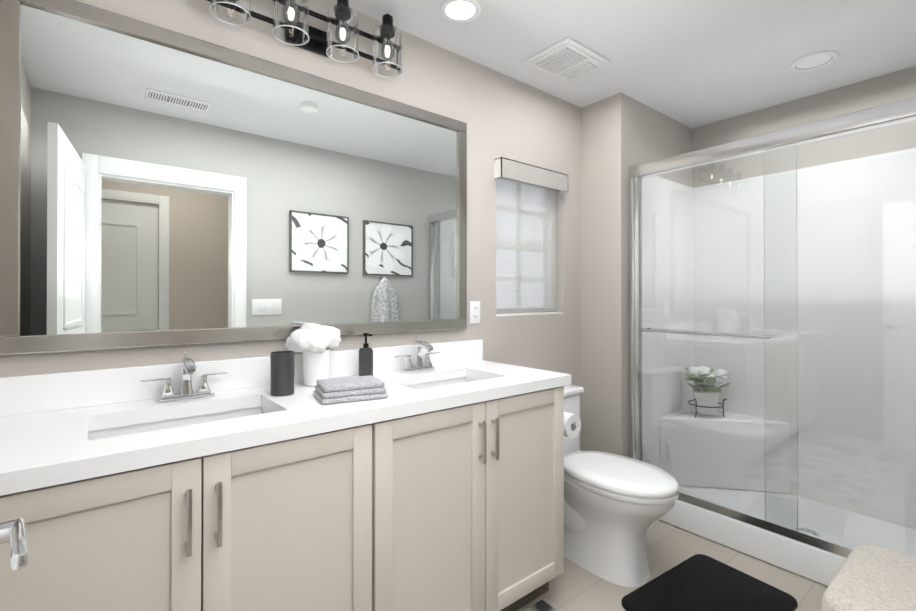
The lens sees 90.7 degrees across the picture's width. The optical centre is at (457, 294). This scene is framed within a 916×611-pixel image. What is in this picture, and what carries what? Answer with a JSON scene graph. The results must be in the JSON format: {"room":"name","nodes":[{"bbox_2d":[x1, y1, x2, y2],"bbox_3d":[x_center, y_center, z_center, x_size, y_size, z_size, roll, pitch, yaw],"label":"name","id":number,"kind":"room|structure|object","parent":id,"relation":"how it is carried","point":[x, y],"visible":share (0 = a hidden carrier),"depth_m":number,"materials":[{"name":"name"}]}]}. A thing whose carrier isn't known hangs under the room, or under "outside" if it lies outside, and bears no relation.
{"room":"bathroom","nodes":[
{"label":"bathroom","id":0,"kind":"room"},
{"bbox_2d":[0,340,482,415],"bbox_3d":[-0.581,0.277,1.735,1.800,0.104,0.020,0,0,-39],"label":"backsplash","id":1,"kind":"structure","parent":0,"relation":"attached to","point":[49,392],"depth_m":1.40,"materials":[{"name":"white stone"}]},
{"bbox_2d":[0,0,581,450],"bbox_3d":[-0.339,0.041,2.008,2.790,2.445,0.144,0,0,-39],"label":"wall","id":2,"kind":"structure","parent":0,"point":[160,186],"depth_m":1.60,"materials":[{"name":"beige paint"}]},
{"bbox_2d":[470,301,479,323],"bbox_3d":[0.086,0.089,2.283,0.068,0.112,0.008,0,0,-39],"label":"electrical outlet plate","id":3,"kind":"object","parent":2,"relation":"attached to","point":[474,311],"visible":1,"depth_m":2.28,"materials":[{"name":"white plastic"}]},
{"bbox_2d":[496,312,562,315],"bbox_3d":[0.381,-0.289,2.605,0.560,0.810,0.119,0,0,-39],"label":"window sill","id":4,"kind":"structure","parent":2,"relation":"in","point":[522,314],"depth_m":2.54,"materials":[{"name":"white wood"}]},
{"bbox_2d":[496,177,555,313],"bbox_3d":[0.389,-0.291,2.565,0.509,0.786,0.012,0,0,-39],"label":"window","id":5,"kind":"structure","parent":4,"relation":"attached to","point":[525,247],"depth_m":2.56,"materials":[{"name":"white glass"}]},
{"bbox_2d":[494,157,567,192],"bbox_3d":[0.421,-0.659,2.526,0.550,0.100,0.054,0,0,-39],"label":"window valance","id":6,"kind":"object","parent":2,"relation":"attached to","point":[517,170],"visible":1,"depth_m":2.47,"materials":[{"name":"white fabric"}]},
{"bbox_2d":[207,0,402,77],"bbox_3d":[-0.531,-1.028,1.685,0.780,0.224,0.173,0,0,-39],"label":"sconce","id":7,"kind":"object","parent":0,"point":[304,35],"visible":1,"depth_m":1.73,"materials":[{"name":"black metal"}]},
{"bbox_2d":[332,0,915,128],"bbox_3d":[0.850,-1.216,0.990,4.280,0.060,3.270,0,0,-39],"label":"ceiling","id":8,"kind":"structure","parent":0,"point":[691,64],"depth_m":2.12,"materials":[{"name":"white paint"}]},
{"bbox_2d":[440,0,480,22],"bbox_3d":[0.011,-1.177,1.874,0.168,0.008,0.168,0,0,-39],"label":"recessed light","id":9,"kind":"object","parent":8,"relation":"in","point":[460,11],"visible":1,"depth_m":1.88,"materials":[{"name":"white plastic"}]},
{"bbox_2d":[524,37,610,82],"bbox_3d":[0.551,-1.168,2.283,0.345,0.024,0.280,0,0,-39],"label":"ceiling vent","id":10,"kind":"object","parent":8,"relation":"in","point":[567,59],"visible":1,"depth_m":2.25,"materials":[{"name":"white"}]},
{"bbox_2d":[790,51,838,71],"bbox_3d":[1.797,-1.177,2.285,0.194,0.011,0.194,0,0,-39],"label":"recessed light","id":11,"kind":"object","parent":8,"relation":"in","point":[813,61],"visible":1,"depth_m":2.28,"materials":[{"name":"white plastic"}]},
{"bbox_2d":[581,93,691,456],"bbox_3d":[1.227,0.046,3.108,1.030,2.445,0.395,0,0,-39],"label":"wall","id":12,"kind":"structure","parent":0,"point":[621,133],"depth_m":2.73,"materials":[{"name":"grey paint"}]},
{"bbox_2d":[517,519,827,610],"bbox_3d":[0.850,1.289,0.979,4.280,0.060,3.270,0,0,-39],"label":"floor","id":13,"kind":"structure","parent":0,"point":[573,587],"depth_m":2.02,"materials":[{"name":"tile"}]},
{"bbox_2d":[0,363,580,610],"bbox_3d":[-0.329,0.814,1.572,1.968,0.891,0.586,0,0,-39],"label":"bathroom vanity","id":14,"kind":"object","parent":13,"relation":"on","point":[434,481],"depth_m":1.23,"materials":[{"name":"beige paint"}]},
{"bbox_2d":[0,360,570,487],"bbox_3d":[-0.410,0.348,1.522,1.800,0.040,0.565,0,0,-39],"label":"countertop","id":15,"kind":"structure","parent":14,"relation":"on","point":[33,445],"depth_m":1.19,"materials":[{"name":"white stone"}]},
{"bbox_2d":[88,400,279,439],"bbox_3d":[-0.737,0.420,1.249,0.476,0.129,0.301,0,0,-39],"label":"sink","id":16,"kind":"object","parent":15,"relation":"in","point":[118,427],"depth_m":1.34,"materials":[{"name":"white ceramic"}]},
{"bbox_2d":[140,356,227,403],"bbox_3d":[-0.838,0.262,1.403,0.236,0.129,0.124,0,0,-39],"label":"faucet","id":17,"kind":"object","parent":15,"relation":"on","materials":[{"name":"silver metal"}]},
{"bbox_2d":[270,351,293,395],"bbox_3d":[-0.578,0.258,1.490,0.074,0.138,0.074,0,0,-39],"label":"cup","id":18,"kind":"object","parent":15,"relation":"on","point":[281,373],"visible":0.98,"depth_m":1.46,"materials":[{"name":"grey ceramic"}]},
{"bbox_2d":[285,323,340,386],"bbox_3d":[-0.520,0.215,1.656,0.196,0.225,0.163,0,0,-39],"label":"vase","id":19,"kind":"object","parent":15,"relation":"on","point":[314,343],"visible":1,"depth_m":1.61,"materials":[{"name":"white ceramic"}]},
{"bbox_2d":[313,375,387,404],"bbox_3d":[-0.346,0.302,1.454,0.205,0.050,0.165,0,0,-27],"label":"folded towels","id":20,"kind":"object","parent":15,"relation":"on","point":[345,389],"visible":1,"depth_m":1.40,"materials":[{"name":"grey fabric"}]},
{"bbox_2d":[359,333,372,375],"bbox_3d":[-0.361,0.240,1.795,0.056,0.176,0.073,0,0,-39],"label":"soap dispenser","id":21,"kind":"object","parent":15,"relation":"on","point":[366,360],"visible":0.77,"depth_m":1.78,"materials":[{"name":"grey plastic"}]},
{"bbox_2d":[392,340,439,371],"bbox_3d":[-0.152,0.265,1.955,0.236,0.129,0.124,0,0,-39],"label":"faucet","id":22,"kind":"object","parent":15,"relation":"on","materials":[{"name":"silver metal"}]},
{"bbox_2d":[384,372,487,391],"bbox_3d":[-0.052,0.422,1.800,0.476,0.129,0.301,0,0,-39],"label":"sink","id":23,"kind":"object","parent":15,"relation":"in","point":[405,385],"depth_m":1.92,"materials":[{"name":"white ceramic"}]},
{"bbox_2d":[524,600,557,610],"bbox_3d":[0.030,1.255,1.192,1.330,0.007,0.650,0,0,-39],"label":"area rug","id":24,"kind":"object","parent":13,"relation":"on","point":[541,605],"visible":1,"depth_m":1.81,"materials":[{"name":"grey fabric"}]},
{"bbox_2d":[563,385,678,586],"bbox_3d":[0.649,0.886,2.203,0.444,0.755,0.817,0,0,-39],"label":"toilet","id":25,"kind":"object","parent":13,"relation":"on","point":[616,506],"visible":0.71,"depth_m":2.01,"materials":[{"name":"white ceramic"}]},
{"bbox_2d":[621,554,797,610],"bbox_3d":[1.026,1.253,1.848,0.635,0.017,0.420,0,0,-34],"label":"bath mat","id":26,"kind":"object","parent":13,"relation":"on","point":[699,582],"visible":0.98,"depth_m":1.89,"materials":[{"name":"black fabric"}]},
{"bbox_2d":[628,97,915,585],"bbox_3d":[1.800,0.251,2.329,0.871,2.025,1.532,0,0,-39],"label":"shower","id":27,"kind":"object","parent":13,"relation":"on","point":[785,300],"visible":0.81,"depth_m":2.51,"materials":[{"name":"clear glass"}]},
{"bbox_2d":[684,366,730,417],"bbox_3d":[1.583,0.617,2.910,0.328,0.317,0.279,0,0,-39],"label":"plant pot","id":28,"kind":"object","parent":27,"relation":"on","point":[707,382],"depth_m":2.86,"materials":[{"name":"ceramic"}]},
{"bbox_2d":[822,544,915,610],"bbox_3d":[1.298,1.037,1.229,0.490,0.444,0.415,0,0,-39],"label":"pouf","id":29,"kind":"object","parent":13,"relation":"on","point":[870,577],"visible":1,"depth_m":1.28,"materials":[{"name":"fabric"}]},
{"bbox_2d":[692,66,915,528],"bbox_3d":[2.224,0.043,2.595,0.120,2.445,1.655,0,0,-39],"label":"wall","id":30,"kind":"structure","parent":0,"point":[896,86],"depth_m":2.66,"materials":[{"name":"grey paint"}]},
{"bbox_3d":[0.400,0.198,0.140,0.916,2.113,0.156,0,0,-39],"label":"door frame","id":31,"kind":"structure","parent":0,"visible":0},
{"bbox_2d":[0,518,27,570],"bbox_3d":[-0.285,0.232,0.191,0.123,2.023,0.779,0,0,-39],"label":"door handle","id":32,"kind":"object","parent":31,"relation":"attached to","point":[12,532],"depth_m":0.46,"materials":[{"name":"silver metal"}]}
]}

